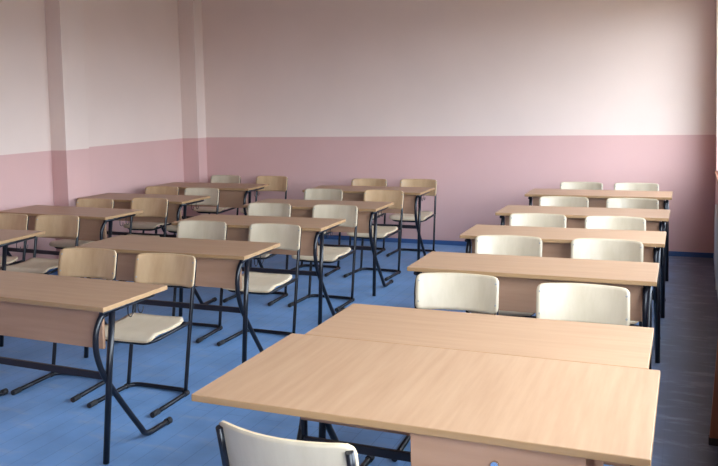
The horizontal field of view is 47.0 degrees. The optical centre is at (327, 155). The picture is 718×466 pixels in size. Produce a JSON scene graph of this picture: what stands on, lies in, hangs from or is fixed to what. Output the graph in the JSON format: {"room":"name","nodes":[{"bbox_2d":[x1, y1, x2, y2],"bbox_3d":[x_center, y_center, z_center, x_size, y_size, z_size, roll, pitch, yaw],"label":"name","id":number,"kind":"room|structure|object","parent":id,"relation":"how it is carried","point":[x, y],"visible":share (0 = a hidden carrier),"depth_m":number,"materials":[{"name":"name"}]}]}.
{"room":"classroom","nodes":[
{"label":"classroom","id":0,"kind":"room"},
{"bbox_2d":[0,0,183,269],"bbox_3d":[-4.099,-0.173,5.934,0.300,3.150,10.770,0,4,24],"label":"wall","id":1,"kind":"structure","parent":0,"point":[132,54],"depth_m":9.22,"materials":[{"name":"paint"}]},
{"bbox_2d":[44,0,90,258],"bbox_3d":[-2.680,-0.385,8.546,0.195,3.150,0.350,0,4,24],"label":"pillar","id":2,"kind":"structure","parent":1,"relation":"attached to","point":[63,18],"depth_m":8.42,"materials":[{"name":"paint"}]},
{"bbox_2d":[0,239,717,465],"bbox_3d":[-1.117,1.472,4.752,6.725,0.120,11.370,0,4,24],"label":"floor","id":3,"kind":"structure","parent":0,"point":[40,425],"depth_m":5.11,"materials":[{"name":"blue carpet"}]},
{"bbox_2d":[0,213,28,268],"bbox_3d":[-2.799,0.912,6.868,0.456,0.792,0.552,0,4,19],"label":"chair","id":4,"kind":"object","parent":3,"relation":"on","point":[9,221],"visible":0.52,"depth_m":7.04,"materials":[{"name":"brown wood"}]},
{"bbox_2d":[0,229,44,346],"bbox_3d":[-2.828,0.967,6.306,1.294,0.761,0.561,0,4,20],"label":"school desk","id":5,"kind":"object","parent":3,"relation":"on","point":[7,237],"visible":0.43,"depth_m":6.05,"materials":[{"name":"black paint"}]},
{"bbox_2d":[6,215,79,274],"bbox_3d":[-2.312,0.912,6.698,0.456,0.792,0.552,0,4,18],"label":"chair","id":6,"kind":"object","parent":3,"relation":"on","point":[68,226],"visible":0.6,"depth_m":6.86,"materials":[{"name":"brown wood"}]},
{"bbox_2d":[11,248,117,402],"bbox_3d":[-1.583,1.005,5.048,0.456,0.792,0.552,0,4,20],"label":"chair","id":7,"kind":"object","parent":3,"relation":"on","point":[101,263],"visible":0.47,"depth_m":5.24,"materials":[{"name":"brown wood"}]},
{"bbox_2d":[0,205,142,280],"bbox_3d":[-2.325,0.875,7.492,1.294,0.761,0.561,0,4,26],"label":"school desk","id":8,"kind":"object","parent":3,"relation":"on","point":[93,221],"visible":0.48,"depth_m":7.29,"materials":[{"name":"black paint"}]},
{"bbox_2d":[49,198,113,279],"bbox_3d":[-2.334,0.834,7.861,0.456,0.792,0.552,0,4,20],"label":"chair","id":9,"kind":"object","parent":3,"relation":"on","point":[85,202],"visible":0.41,"depth_m":8.00,"materials":[{"name":"brown wood"}]},
{"bbox_2d":[0,270,172,463],"bbox_3d":[-1.507,1.065,4.380,1.294,0.761,0.561,0,4,25],"label":"school desk","id":10,"kind":"object","parent":3,"relation":"on","point":[69,310],"visible":1,"depth_m":4.09,"materials":[{"name":"brown wood"}]},
{"bbox_2d":[87,253,196,417],"bbox_3d":[-1.052,1.009,4.792,0.456,0.792,0.552,0,4,23],"label":"chair","id":11,"kind":"object","parent":3,"relation":"on","point":[149,268],"visible":0.9,"depth_m":4.88,"materials":[{"name":"brown wood"}]},
{"bbox_2d":[77,193,209,237],"bbox_3d":[-1.865,0.799,8.444,1.294,0.761,0.561,0,4,25],"label":"school desk","id":12,"kind":"object","parent":3,"relation":"on","point":[121,200],"visible":0.25,"depth_m":8.23,"materials":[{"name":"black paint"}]},
{"bbox_2d":[118,198,168,280],"bbox_3d":[-1.804,0.824,7.813,0.456,0.792,0.552,0,4,24],"label":"chair","id":13,"kind":"object","parent":3,"relation":"on","point":[151,207],"visible":0.34,"depth_m":8.01,"materials":[{"name":"brown wood"}]},
{"bbox_2d":[123,186,178,234],"bbox_3d":[-1.896,0.753,8.900,0.456,0.792,0.552,0,4,22],"label":"chair","id":14,"kind":"object","parent":3,"relation":"on","point":[167,190],"visible":0.46,"depth_m":8.95,"materials":[{"name":"brown wood"}]},
{"bbox_2d":[75,235,279,362],"bbox_3d":[-0.992,0.973,5.548,1.294,0.761,0.561,0,4,23],"label":"school desk","id":15,"kind":"object","parent":3,"relation":"on","point":[219,262],"visible":0.55,"depth_m":5.29,"materials":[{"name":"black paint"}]},
{"bbox_2d":[158,220,226,342],"bbox_3d":[-1.034,0.917,6.157,0.456,0.792,0.552,0,4,21],"label":"chair","id":16,"kind":"object","parent":3,"relation":"on","point":[194,229],"visible":0.4,"depth_m":6.33,"materials":[{"name":"brown wood"}]},
{"bbox_2d":[166,188,219,232],"bbox_3d":[-1.418,0.758,8.646,0.456,0.792,0.552,0,4,22],"label":"chair","id":17,"kind":"object","parent":3,"relation":"on","point":[214,193],"visible":0.37,"depth_m":8.81,"materials":[{"name":"white plastic"}]},
{"bbox_2d":[155,182,268,233],"bbox_3d":[-1.344,0.716,9.485,1.294,0.761,0.561,0,4,23],"label":"school desk","id":18,"kind":"object","parent":3,"relation":"on","point":[232,195],"visible":0.3,"depth_m":9.18,"materials":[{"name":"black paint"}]},
{"bbox_2d":[193,175,240,214],"bbox_3d":[-1.351,0.657,10.109,0.456,0.792,0.552,0,4,24],"label":"chair","id":19,"kind":"object","parent":3,"relation":"on","point":[214,178],"visible":0.49,"depth_m":10.21,"materials":[{"name":"brown wood"}]},
{"bbox_2d":[223,203,291,305],"bbox_3d":[-0.592,0.837,7.172,0.456,0.792,0.552,0,4,22],"label":"chair","id":20,"kind":"object","parent":3,"relation":"on","point":[253,209],"visible":0.45,"depth_m":7.34,"materials":[{"name":"brown wood"}]},
{"bbox_2d":[171,214,345,324],"bbox_3d":[-0.534,0.893,6.571,1.294,0.761,0.561,0,4,23],"label":"school desk","id":21,"kind":"object","parent":3,"relation":"on","point":[237,225],"visible":0.59,"depth_m":6.33,"materials":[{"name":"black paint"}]},
{"bbox_2d":[217,223,301,345],"bbox_3d":[-0.467,0.919,5.908,0.456,0.792,0.552,0,4,24],"label":"chair","id":22,"kind":"object","parent":3,"relation":"on","point":[288,236],"visible":0.73,"depth_m":6.00,"materials":[{"name":"brown wood"}]},
{"bbox_2d":[240,176,287,213],"bbox_3d":[-0.756,0.660,9.848,0.456,0.792,0.552,0,4,24],"label":"chair","id":23,"kind":"object","parent":3,"relation":"on","point":[276,183],"visible":0.36,"depth_m":10.04,"materials":[{"name":"brown wood"}]},
{"bbox_2d":[216,420,358,465],"bbox_3d":[-0.008,1.135,2.481,0.465,0.802,0.563,1,4,27],"label":"chair","id":24,"kind":"object","parent":3,"relation":"on","point":[238,446],"visible":1,"depth_m":2.22,"materials":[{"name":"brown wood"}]},
{"bbox_2d":[290,188,342,276],"bbox_3d":[-0.117,0.752,8.260,0.456,0.792,0.552,0,4,23],"label":"chair","id":25,"kind":"object","parent":3,"relation":"on","point":[312,193],"visible":0.31,"depth_m":8.44,"materials":[{"name":"white plastic"}]},
{"bbox_2d":[242,199,393,295],"bbox_3d":[-0.073,0.814,7.559,1.294,0.761,0.561,0,4,23],"label":"school desk","id":26,"kind":"object","parent":3,"relation":"on","point":[366,210],"visible":0.52,"depth_m":7.28,"materials":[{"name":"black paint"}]},
{"bbox_2d":[288,204,357,311],"bbox_3d":[-0.017,0.838,6.941,0.456,0.792,0.552,0,4,25],"label":"chair","id":27,"kind":"object","parent":3,"relation":"on","point":[348,212],"visible":0.7,"depth_m":7.03,"materials":[{"name":"brown wood"}]},
{"bbox_2d":[349,178,386,255],"bbox_3d":[0.402,0.675,9.208,0.456,0.792,0.552,0,4,22],"label":"chair","id":28,"kind":"object","parent":3,"relation":"on","point":[361,181],"visible":0.3,"depth_m":9.39,"materials":[{"name":"brown wood"}]},
{"bbox_2d":[302,185,434,259],"bbox_3d":[0.441,0.725,8.690,1.294,0.761,0.561,0,4,24],"label":"school desk","id":29,"kind":"object","parent":3,"relation":"on","point":[350,193],"visible":0.41,"depth_m":8.39,"materials":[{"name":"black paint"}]},
{"bbox_2d":[343,190,403,280],"bbox_3d":[0.468,0.754,8.014,0.456,0.792,0.552,1,4,27],"label":"chair","id":30,"kind":"object","parent":3,"relation":"on","point":[396,196],"visible":0.7,"depth_m":8.10,"materials":[{"name":"brown wood"}]},
{"bbox_2d":[386,179,436,256],"bbox_3d":[0.936,0.674,9.017,0.456,0.792,0.552,0,4,23],"label":"chair","id":31,"kind":"object","parent":3,"relation":"on","point":[395,217],"visible":0.7,"depth_m":9.10,"materials":[{"name":"brown wood"}]},
{"bbox_2d":[191,333,659,465],"bbox_3d":[0.350,1.127,2.753,1.387,0.761,0.741,0,4,24],"label":"desk","id":32,"kind":"object","parent":3,"relation":"on","point":[455,407],"visible":0.95,"depth_m":2.59,"materials":[{"name":"brown wood"}]},
{"bbox_2d":[391,272,498,461],"bbox_3d":[0.595,1.020,4.026,0.456,0.792,0.552,0,4,20],"label":"chair","id":33,"kind":"object","parent":3,"relation":"on","point":[438,290],"visible":0.44,"depth_m":4.23,"materials":[{"name":"white wood"}]},
{"bbox_2d":[305,303,653,465],"bbox_3d":[0.621,1.081,3.351,1.294,0.761,0.598,0,4,24],"label":"school desk","id":34,"kind":"object","parent":3,"relation":"on","point":[584,342],"visible":0.43,"depth_m":3.27,"materials":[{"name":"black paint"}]},
{"bbox_2d":[468,235,541,317],"bbox_3d":[1.103,0.932,5.143,0.456,0.792,0.552,0,4,20],"label":"chair","id":35,"kind":"object","parent":3,"relation":"on","point":[516,245],"visible":0.36,"depth_m":5.34,"materials":[{"name":"off-white plastic"},{"name":"dark painted steel"}]},
{"bbox_2d":[407,251,658,368],"bbox_3d":[1.150,0.983,4.609,1.294,0.761,0.561,0,4,23],"label":"school desk","id":36,"kind":"object","parent":3,"relation":"on","point":[519,277],"visible":0.42,"depth_m":4.43,"materials":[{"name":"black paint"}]},
{"bbox_2d":[509,213,566,317],"bbox_3d":[1.527,0.856,6.111,0.456,0.792,0.552,0,4,23],"label":"chair","id":37,"kind":"object","parent":3,"relation":"on","point":[515,219],"visible":0.16,"depth_m":6.32,"materials":[{"name":"off-white plastic"},{"name":"dark painted steel"}]},
{"bbox_2d":[459,224,665,362],"bbox_3d":[1.604,0.903,5.622,1.294,0.761,0.561,0,4,23],"label":"school desk","id":38,"kind":"object","parent":3,"relation":"on","point":[556,242],"visible":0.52,"depth_m":5.44,"materials":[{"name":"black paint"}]},
{"bbox_2d":[539,196,588,206],"bbox_3d":[2.009,0.776,7.119,0.456,0.792,0.552,0,4,24],"label":"chair","id":39,"kind":"object","parent":3,"relation":"on","point":[564,201],"visible":0.15,"depth_m":7.33,"materials":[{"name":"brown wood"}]},
{"bbox_2d":[560,182,602,189],"bbox_3d":[2.527,0.684,8.296,0.456,0.792,0.552,0,4,24],"label":"chair","id":40,"kind":"object","parent":3,"relation":"on","point":[563,185],"visible":0.14,"depth_m":8.50,"materials":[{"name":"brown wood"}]},
{"bbox_2d":[495,205,669,317],"bbox_3d":[2.058,0.823,6.653,1.294,0.761,0.561,0,4,24],"label":"school desk","id":41,"kind":"object","parent":3,"relation":"on","point":[576,216],"visible":0.43,"depth_m":6.48,"materials":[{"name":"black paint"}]},
{"bbox_2d":[536,283,629,325],"bbox_3d":[1.134,1.027,3.723,0.456,0.792,0.552,0,4,22],"label":"chair","id":42,"kind":"object","parent":3,"relation":"on","point":[577,302],"visible":0.34,"depth_m":3.93,"materials":[{"name":"off-white plastic"},{"name":"dark painted steel"}]},
{"bbox_2d":[524,189,672,280],"bbox_3d":[2.579,0.729,7.849,1.294,0.761,0.561,0,4,24],"label":"school desk","id":43,"kind":"object","parent":3,"relation":"on","point":[597,198],"visible":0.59,"depth_m":7.66,"materials":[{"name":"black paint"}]},
{"bbox_2d":[571,238,642,326],"bbox_3d":[1.651,0.933,4.923,0.456,0.792,0.552,0,4,23],"label":"chair","id":44,"kind":"object","parent":3,"relation":"on","point":[581,248],"visible":0.3,"depth_m":5.13,"materials":[{"name":"off-white plastic"},{"name":"dark painted steel"}]},
{"bbox_2d":[585,216,645,326],"bbox_3d":[2.031,0.860,5.867,0.456,0.792,0.552,0,4,23],"label":"chair","id":45,"kind":"object","parent":3,"relation":"on","point":[591,222],"visible":0.21,"depth_m":6.08,"materials":[{"name":"off-white plastic"},{"name":"dark painted steel"}]},
{"bbox_2d":[606,198,658,293],"bbox_3d":[2.535,0.778,6.888,0.456,0.792,0.552,0,4,23],"label":"chair","id":46,"kind":"object","parent":3,"relation":"on","point":[633,203],"visible":0.2,"depth_m":7.10,"materials":[{"name":"white plastic"}]},
{"bbox_2d":[614,183,658,190],"bbox_3d":[3.013,0.686,8.083,0.456,0.792,0.552,0,4,24],"label":"chair","id":47,"kind":"object","parent":3,"relation":"on","point":[617,186],"visible":0.14,"depth_m":8.29,"materials":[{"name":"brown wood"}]},
{"bbox_2d":[709,341,717,445],"bbox_3d":[1.899,1.111,3.937,0.142,0.560,0.043,0,4,24],"label":"wooden board","id":48,"kind":"object","parent":3,"relation":"on","point":[713,435],"visible":1,"depth_m":3.95,"materials":[{"name":"brown wood"}]},
{"bbox_2d":[714,204,717,296],"bbox_3d":[2.938,0.854,6.168,0.036,0.720,2.100,0,4,24],"label":"radiator","id":49,"kind":"object","parent":3,"relation":"on","point":[716,206],"visible":1,"depth_m":6.69,"materials":[{"name":"white metal"}]},
{"bbox_2d":[201,0,715,252],"bbox_3d":[1.064,-0.556,9.696,6.725,3.150,0.300,0,4,24],"label":"wall","id":50,"kind":"structure","parent":0,"point":[493,102],"depth_m":9.31,"materials":[{"name":"paint"}]},
{"bbox_2d":[178,0,207,215],"bbox_3d":[-1.732,-0.551,10.652,0.235,3.150,0.200,0,4,24],"label":"pillar","id":51,"kind":"structure","parent":50,"relation":"attached to","point":[189,11],"depth_m":10.55,"materials":[{"name":"paint"}]},
{"bbox_2d":[318,235,712,257],"bbox_3d":[1.193,1.002,9.589,5.990,0.050,0.014,0,4,24],"label":"baseboard","id":52,"kind":"structure","parent":50,"relation":"attached to","point":[439,242],"depth_m":9.52,"materials":[{"name":"blue paint"}]},
{"bbox_2d":[715,0,717,204],"bbox_3d":[1.829,-0.145,3.330,0.200,3.150,10.770,0,4,24],"label":"wall","id":53,"kind":"structure","parent":0,"point":[716,125],"depth_m":7.94,"materials":[{"name":"paint"}]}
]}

